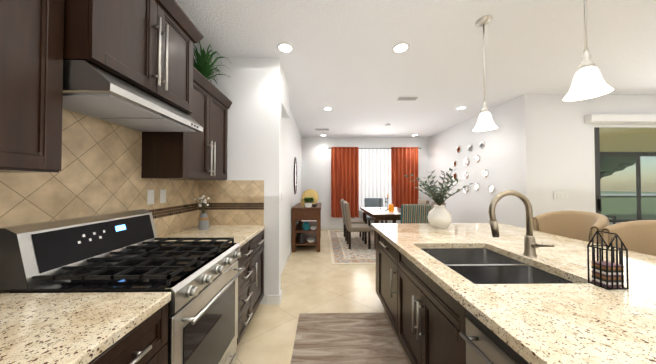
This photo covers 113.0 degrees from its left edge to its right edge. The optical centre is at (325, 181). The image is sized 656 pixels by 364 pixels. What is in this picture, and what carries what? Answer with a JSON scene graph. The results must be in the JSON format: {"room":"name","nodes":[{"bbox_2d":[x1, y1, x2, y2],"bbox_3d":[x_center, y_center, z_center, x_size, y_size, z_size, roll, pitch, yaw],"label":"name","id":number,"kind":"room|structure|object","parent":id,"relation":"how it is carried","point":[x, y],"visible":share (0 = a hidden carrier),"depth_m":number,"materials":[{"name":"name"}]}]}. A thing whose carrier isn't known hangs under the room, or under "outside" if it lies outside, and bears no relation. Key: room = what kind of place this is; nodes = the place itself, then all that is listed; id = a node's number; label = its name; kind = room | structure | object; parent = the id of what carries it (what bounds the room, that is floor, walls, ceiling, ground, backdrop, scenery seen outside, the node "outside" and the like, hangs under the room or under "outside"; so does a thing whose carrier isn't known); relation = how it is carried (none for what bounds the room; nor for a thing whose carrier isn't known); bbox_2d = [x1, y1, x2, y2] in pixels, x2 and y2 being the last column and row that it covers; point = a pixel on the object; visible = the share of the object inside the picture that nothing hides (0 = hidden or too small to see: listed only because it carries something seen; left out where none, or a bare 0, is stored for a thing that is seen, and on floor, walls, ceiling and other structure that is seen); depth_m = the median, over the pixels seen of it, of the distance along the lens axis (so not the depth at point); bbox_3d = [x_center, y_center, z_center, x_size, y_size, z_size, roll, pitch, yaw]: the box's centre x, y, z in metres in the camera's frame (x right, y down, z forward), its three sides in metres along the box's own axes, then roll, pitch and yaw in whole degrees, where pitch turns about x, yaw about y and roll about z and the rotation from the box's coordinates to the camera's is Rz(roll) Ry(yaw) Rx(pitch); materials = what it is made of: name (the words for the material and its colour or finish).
{"room":"kitchen","nodes":[
{"label":"kitchen","id":0,"kind":"room"},
{"bbox_2d":[207,57,280,303],"bbox_3d":[-1.415,-0.022,2.583,1.740,2.877,0.120,0,-1,-1],"label":"wall","id":1,"kind":"structure","parent":0,"point":[250,88],"depth_m":2.54,"materials":[{"name":"white paint"}]},
{"bbox_2d":[281,64,301,265],"bbox_3d":[-0.710,0.009,4.724,0.260,2.877,4.140,0,-1,-1],"label":"wall","id":2,"kind":"structure","parent":0,"point":[291,143],"depth_m":4.02,"materials":[{"name":"white paint"}]},
{"bbox_2d":[281,246,291,274],"bbox_3d":[-0.717,1.397,5.026,0.016,0.110,3.464,0,-1,-1],"label":"baseboard","id":3,"kind":"structure","parent":2,"relation":"attached to","point":[290,251],"depth_m":3.81,"materials":[{"name":"white"}]},
{"bbox_2d":[294,157,296,193],"bbox_3d":[-0.714,-0.147,5.096,0.020,0.875,0.500,0,-1,-1],"label":"mirror","id":4,"kind":"object","parent":2,"relation":"attached to","point":[295,175],"visible":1,"depth_m":5.17,"materials":[{"name":"silver glass"}]},
{"bbox_2d":[234,229,411,363],"bbox_3d":[3.433,1.440,2.090,11.420,0.060,9.740,0,-1,-1],"label":"floor","id":5,"kind":"structure","parent":0,"point":[313,280],"depth_m":2.60,"materials":[{"name":"tile"}]},
{"bbox_2d":[0,209,244,363],"bbox_3d":[-1.027,0.804,1.324,0.835,1.190,0.754,0,-1,-1],"label":"range","id":6,"kind":"object","parent":5,"relation":"on","point":[128,251],"visible":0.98,"depth_m":1.15,"materials":[{"name":"grey metal"}]},
{"bbox_2d":[84,297,170,363],"bbox_3d":[-1.059,0.952,0.649,0.760,0.876,0.579,0,-1,-1],"label":"base cabinet","id":7,"kind":"object","parent":5,"relation":"on","point":[145,343],"depth_m":0.81,"materials":[{"name":"brown wood"}]},
{"bbox_2d":[0,292,170,363],"bbox_3d":[-1.041,0.482,-0.137,0.770,0.040,2.164,0,-1,-1],"label":"countertop","id":8,"kind":"structure","parent":7,"relation":"on","point":[36,328],"depth_m":0.74,"materials":[{"name":"beige stone"}]},
{"bbox_2d":[237,237,255,344],"bbox_3d":[-1.079,0.970,1.898,0.760,0.876,0.389,0,-1,-1],"label":"base cabinet","id":9,"kind":"object","parent":5,"relation":"on","point":[247,279],"depth_m":1.92,"materials":[{"name":"brown wood"}]},
{"bbox_2d":[158,225,263,244],"bbox_3d":[-1.078,0.515,2.114,0.770,0.040,0.806,0,-1,-1],"label":"countertop","id":10,"kind":"structure","parent":9,"relation":"on","point":[241,233],"depth_m":2.11,"materials":[{"name":"beige stone"}]},
{"bbox_2d":[193,195,211,229],"bbox_3d":[-1.315,0.316,2.271,0.217,0.360,0.187,0,-1,-1],"label":"vase","id":11,"kind":"object","parent":10,"relation":"on","point":[203,224],"visible":1,"depth_m":2.25,"materials":[{"name":"grey ceramic"}]},
{"bbox_2d":[256,229,264,309],"bbox_3d":[-1.085,0.975,2.270,0.760,0.876,0.479,0,-1,-1],"label":"base cabinet","id":12,"kind":"object","parent":5,"relation":"on","point":[260,239],"depth_m":2.35,"materials":[{"name":"brown wood"}]},
{"bbox_2d":[292,203,320,251],"bbox_3d":[-0.406,0.996,5.100,0.600,0.915,1.310,0,-1,-1],"label":"console table","id":13,"kind":"object","parent":5,"relation":"on","point":[299,212],"visible":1,"depth_m":4.47,"materials":[{"name":"brown wood"}]},
{"bbox_2d":[300,222,316,242],"bbox_3d":[-0.366,1.065,4.649,0.375,0.430,0.210,0,-1,-1],"label":"dishes","id":14,"kind":"object","parent":13,"relation":"on","point":[306,225],"visible":0.96,"depth_m":4.59,"materials":[{"name":"teal ceramic"}]},
{"bbox_2d":[300,189,318,206],"bbox_3d":[-0.349,0.343,4.651,0.390,0.375,0.388,0,-1,-1],"label":"decor","id":15,"kind":"object","parent":13,"relation":"on","point":[310,198],"visible":1,"depth_m":4.74,"materials":[{"name":"gold metal"}]},
{"bbox_2d":[291,313,409,363],"bbox_3d":[0.199,1.387,0.908,0.915,0.009,2.840,0,-1,-1],"label":"runner rug","id":16,"kind":"object","parent":5,"relation":"on","point":[345,338],"visible":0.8,"depth_m":1.92,"materials":[{"name":"brown fabric"}]},
{"bbox_2d":[328,230,375,264],"bbox_3d":[1.478,1.448,5.179,2.790,0.010,2.780,0,-1,-1],"label":"dining rug","id":17,"kind":"object","parent":5,"relation":"on","point":[358,252],"visible":0.43,"depth_m":4.55,"materials":[{"name":"beige fabric"}]},
{"bbox_2d":[340,199,364,240],"bbox_3d":[0.673,0.949,5.553,0.568,0.997,0.480,0,-1,-1],"label":"dining chair","id":18,"kind":"object","parent":17,"relation":"on","point":[357,221],"visible":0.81,"depth_m":5.34,"materials":[{"name":"beige fabric"}]},
{"bbox_2d":[343,201,370,248],"bbox_3d":[0.684,0.939,4.853,0.568,0.997,0.480,0,-1,-1],"label":"dining chair","id":19,"kind":"object","parent":17,"relation":"on","point":[364,228],"visible":1,"depth_m":4.63,"materials":[{"name":"beige fabric"}]},
{"bbox_2d":[364,198,386,225],"bbox_3d":[1.463,0.971,6.398,0.560,0.978,0.566,0,-1,-1],"label":"chair","id":20,"kind":"object","parent":17,"relation":"on","point":[371,202],"visible":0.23,"depth_m":6.58,"materials":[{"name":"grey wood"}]},
{"bbox_2d":[360,207,400,249],"bbox_3d":[1.481,1.067,5.299,1.020,0.755,1.530,0,-1,-1],"label":"dining table","id":21,"kind":"object","parent":17,"relation":"on","point":[376,214],"visible":0.56,"depth_m":4.68,"materials":[{"name":"brown wood"}]},
{"bbox_2d":[375,194,400,213],"bbox_3d":[1.481,0.492,5.308,0.260,0.393,1.470,0,-1,-1],"label":"decor","id":22,"kind":"object","parent":21,"relation":"on","point":[389,209],"visible":0.98,"depth_m":5.00,"materials":[{"name":"white ceramic"}]},
{"bbox_2d":[400,204,430,222],"bbox_3d":[1.649,0.920,4.204,0.540,1.017,0.570,0,-1,-1],"label":"chair","id":23,"kind":"object","parent":17,"relation":"on","point":[414,213],"visible":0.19,"depth_m":3.94,"materials":[{"name":"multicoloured fabric"}]},
{"bbox_2d":[418,199,429,203],"bbox_3d":[2.280,0.949,5.579,0.568,0.997,0.480,0,-1,-1],"label":"dining chair","id":24,"kind":"object","parent":17,"relation":"on","point":[421,201],"visible":0.12,"depth_m":5.51,"materials":[{"name":"beige fabric"}]},
{"bbox_2d":[431,201,445,209],"bbox_3d":[2.292,0.939,4.879,0.568,0.997,0.480,0,-1,-1],"label":"dining chair","id":25,"kind":"object","parent":17,"relation":"on","point":[433,203],"visible":0.15,"depth_m":4.99,"materials":[{"name":"beige fabric"}]},
{"bbox_2d":[372,227,655,363],"bbox_3d":[1.303,0.954,0.822,1.480,0.876,3.560,0,-1,-1],"label":"kitchen island","id":26,"kind":"object","parent":5,"relation":"on","point":[465,293],"depth_m":1.06,"materials":[{"name":"beige stone"}]},
{"bbox_2d":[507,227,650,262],"bbox_3d":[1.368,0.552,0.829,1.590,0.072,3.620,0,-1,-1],"label":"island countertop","id":27,"kind":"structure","parent":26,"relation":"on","point":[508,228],"depth_m":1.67,"materials":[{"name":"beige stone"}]},
{"bbox_2d":[404,168,472,228],"bbox_3d":[1.216,0.176,2.402,0.649,0.645,0.744,0,-1,-1],"label":"vase","id":28,"kind":"object","parent":27,"relation":"on","point":[439,216],"visible":1,"depth_m":2.30,"materials":[{"name":"white ceramic"}]},
{"bbox_2d":[488,190,553,257],"bbox_3d":[1.218,0.268,1.369,0.302,0.431,0.171,0,-1,-1],"label":"faucet","id":29,"kind":"object","parent":27,"relation":"on","point":[530,245],"visible":1,"depth_m":1.41,"materials":[{"name":"silver metal"}]},
{"bbox_2d":[587,230,628,289],"bbox_3d":[1.295,0.354,1.000,0.098,0.248,0.073,0,-1,-1],"label":"basket","id":30,"kind":"object","parent":27,"relation":"on","point":[607,274],"visible":1,"depth_m":0.97,"materials":[{"name":"black metal"}]},
{"bbox_2d":[533,210,609,243],"bbox_3d":[2.443,0.860,2.262,0.644,1.105,0.651,0,-1,-1],"label":"bar chair","id":31,"kind":"object","parent":5,"relation":"on","point":[582,225],"visible":0.33,"depth_m":2.34,"materials":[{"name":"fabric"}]},
{"bbox_2d":[600,220,655,255],"bbox_3d":[2.434,0.851,1.612,0.644,1.105,0.651,0,-1,-1],"label":"bar chair","id":32,"kind":"object","parent":5,"relation":"on","point":[638,236],"visible":0.29,"depth_m":1.81,"materials":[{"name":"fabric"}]},
{"bbox_2d":[302,137,427,225],"bbox_3d":[0.500,0.040,6.874,5.710,2.877,0.120,0,-1,-1],"label":"wall","id":33,"kind":"structure","parent":0,"point":[316,164],"depth_m":6.82,"materials":[{"name":"white paint"}]},
{"bbox_2d":[321,226,372,228],"bbox_3d":[1.241,1.423,6.798,3.990,0.110,0.016,0,-1,-1],"label":"baseboard","id":34,"kind":"structure","parent":33,"relation":"attached to","point":[322,227],"depth_m":6.77,"materials":[{"name":"white"}]},
{"bbox_2d":[328,147,420,217],"bbox_3d":[1.522,0.002,6.758,2.890,2.180,0.144,0,-1,-1],"label":"curtains","id":35,"kind":"object","parent":33,"relation":"attached to","point":[359,175],"visible":0.79,"depth_m":6.76,"materials":[{"name":"orange fabric"}]},
{"bbox_2d":[175,0,655,137],"bbox_3d":[3.433,-1.507,2.132,11.420,0.080,9.740,0,-1,-1],"label":"ceiling","id":36,"kind":"structure","parent":0,"point":[350,68],"depth_m":2.43,"materials":[{"name":"white paint"}]},
{"bbox_2d":[277,42,293,52],"bbox_3d":[-0.442,-1.460,2.369,0.184,0.006,0.184,0,-1,-1],"label":"recessed light","id":37,"kind":"object","parent":36,"relation":"in","point":[283,47],"visible":1,"depth_m":2.36,"materials":[{"name":"white"}]},
{"bbox_2d":[315,128,329,129],"bbox_3d":[-0.097,-1.408,5.814,0.400,0.010,0.200,0,-1,-1],"label":"ceiling vent","id":38,"kind":"object","parent":36,"relation":"in","point":[322,128],"visible":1,"depth_m":5.76,"materials":[{"name":"white metal"}]},
{"bbox_2d":[392,42,409,52],"bbox_3d":[0.819,-1.460,2.369,0.184,0.006,0.184,0,-1,-1],"label":"recessed light","id":39,"kind":"object","parent":36,"relation":"in","point":[402,47],"visible":1,"depth_m":2.36,"materials":[{"name":"white plastic"}]},
{"bbox_2d":[396,97,418,100],"bbox_3d":[1.406,-1.438,3.749,0.360,0.010,0.160,0,-1,-1],"label":"ceiling vent","id":40,"kind":"object","parent":36,"relation":"in","point":[406,98],"visible":1,"depth_m":3.73,"materials":[{"name":"white metal"}]},
{"bbox_2d":[472,15,497,131],"bbox_3d":[1.435,-0.973,1.966,0.188,0.991,0.188,0,-1,-1],"label":"pendant light","id":41,"kind":"object","parent":36,"relation":"hanging from","point":[485,121],"visible":1,"depth_m":1.95,"materials":[{"name":"white glass"}]},
{"bbox_2d":[562,0,613,101],"bbox_3d":[1.467,-0.983,1.229,0.188,0.991,0.188,0,-1,-1],"label":"pendant light","id":42,"kind":"object","parent":36,"relation":"hanging from","point":[588,82],"visible":1,"depth_m":1.21,"materials":[{"name":"white glass"}]},
{"bbox_2d":[428,97,520,226],"bbox_3d":[3.322,0.017,5.269,0.120,2.877,3.180,0,-1,-1],"label":"wall","id":43,"kind":"structure","parent":0,"point":[499,155],"depth_m":4.57,"materials":[{"name":"white paint"}]},
{"bbox_2d":[453,141,494,192],"bbox_3d":[3.256,-0.322,4.889,0.020,1.162,1.326,0,-1,-1],"label":"wall mirror","id":44,"kind":"object","parent":43,"relation":"attached to","point":[485,173],"visible":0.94,"depth_m":4.88,"materials":[{"name":"silver glass"}]},
{"bbox_2d":[519,94,655,228],"bbox_3d":[6.143,-0.006,3.665,5.710,2.877,0.120,0,-1,-1],"label":"wall","id":45,"kind":"structure","parent":0,"point":[556,145],"depth_m":3.58,"materials":[{"name":"white paint"}]},
{"bbox_2d":[553,192,568,198],"bbox_3d":[3.846,0.221,3.558,0.251,0.098,0.011,0,-1,-1],"label":"switch plate","id":46,"kind":"object","parent":45,"relation":"attached to","point":[560,195],"visible":1,"depth_m":3.55,"materials":[{"name":"white plastic"}]},
{"bbox_2d":[584,114,655,122],"bbox_3d":[6.285,-1.032,3.571,4.030,0.115,0.099,0,-1,-1],"label":"cornice valance","id":47,"kind":"object","parent":45,"relation":"attached to","point":[615,118],"visible":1,"depth_m":3.50,"materials":[{"name":"white wood"}]},
{"bbox_2d":[593,124,655,224],"bbox_3d":[6.308,0.234,3.649,3.770,2.394,0.090,0,-1,-1],"label":"window frame","id":48,"kind":"structure","parent":45,"relation":"in","point":[597,168],"depth_m":3.64,"materials":[{"name":"white"}]},
{"bbox_2d":[599,128,655,224],"bbox_3d":[11.186,0.141,5.997,15.550,2.750,4.375,0,-1,-1],"label":"lanai","id":49,"kind":"object","parent":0,"point":[626,133],"depth_m":6.84,"materials":[{"name":"grey concrete"}]},
{"bbox_3d":[-1.490,-0.060,-0.099,0.120,2.877,5.240,0,-1,-1],"label":"wall","id":50,"kind":"structure","parent":0,"visible":0},
{"bbox_2d":[0,0,67,171],"bbox_3d":[-1.291,-0.579,0.635,0.296,1.064,0.645,0,-1,-1],"label":"upper cabinet","id":51,"kind":"object","parent":50,"relation":"attached to","point":[33,33],"depth_m":0.86,"materials":[{"name":"brown wood"}]},
{"bbox_2d":[0,108,263,292],"bbox_3d":[-1.066,0.112,0.656,0.753,1.325,3.740,0,-1,-1],"label":"tile backsplash","id":52,"kind":"structure","parent":50,"relation":"attached to","point":[100,172],"depth_m":1.45,"materials":[{"name":"beige tile"}]},
{"bbox_2d":[147,190,153,204],"bbox_3d":[-1.450,0.126,1.800,0.006,0.120,0.070,0,-1,-1],"label":"outlet","id":53,"kind":"object","parent":52,"relation":"attached to","point":[150,196],"depth_m":1.79,"materials":[{"name":"white plastic"}]},
{"bbox_2d":[160,190,165,202],"bbox_3d":[-1.452,0.128,1.940,0.006,0.120,0.070,0,-1,-1],"label":"outlet","id":54,"kind":"object","parent":52,"relation":"attached to","point":[162,192],"depth_m":1.93,"materials":[{"name":"white plastic"}]},
{"bbox_2d":[68,0,195,115],"bbox_3d":[-1.248,-0.846,1.345,0.406,0.610,0.758,0,-1,-1],"label":"upper cabinet","id":55,"kind":"object","parent":50,"relation":"attached to","point":[146,46],"depth_m":1.24,"materials":[{"name":"brown wood"}]},
{"bbox_2d":[62,60,202,131],"bbox_3d":[-1.206,-0.465,1.340,0.488,0.144,0.754,0,-1,-1],"label":"range hood","id":56,"kind":"object","parent":55,"relation":"attached to","point":[91,90],"visible":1,"depth_m":1.14,"materials":[{"name":"silver metal"}]},
{"bbox_2d":[141,80,227,179],"bbox_3d":[-1.300,-0.457,2.125,0.326,0.864,0.806,0,-1,-1],"label":"upper cabinet","id":57,"kind":"object","parent":50,"relation":"attached to","point":[165,155],"depth_m":1.93,"materials":[{"name":"brown wood"}]},
{"bbox_2d":[193,41,230,84],"bbox_3d":[-1.216,-1.146,2.239,0.464,0.413,0.565,0,-1,-1],"label":"potted plant","id":58,"kind":"object","parent":57,"relation":"on","point":[203,67],"visible":0.6,"depth_m":2.19,"materials":[{"name":"green plant"}]},
{"label":"outside","id":59,"kind":"structure","parent":0,"visible":0},
{"bbox_2d":[600,156,655,218],"bbox_3d":[24.262,-4.756,49.377,90.000,13.932,81.800,0,-1,-1],"label":"lawn","id":60,"kind":"structure","parent":59,"point":[607,166],"depth_m":15.84,"materials":[{"name":"green plant"}]}
]}

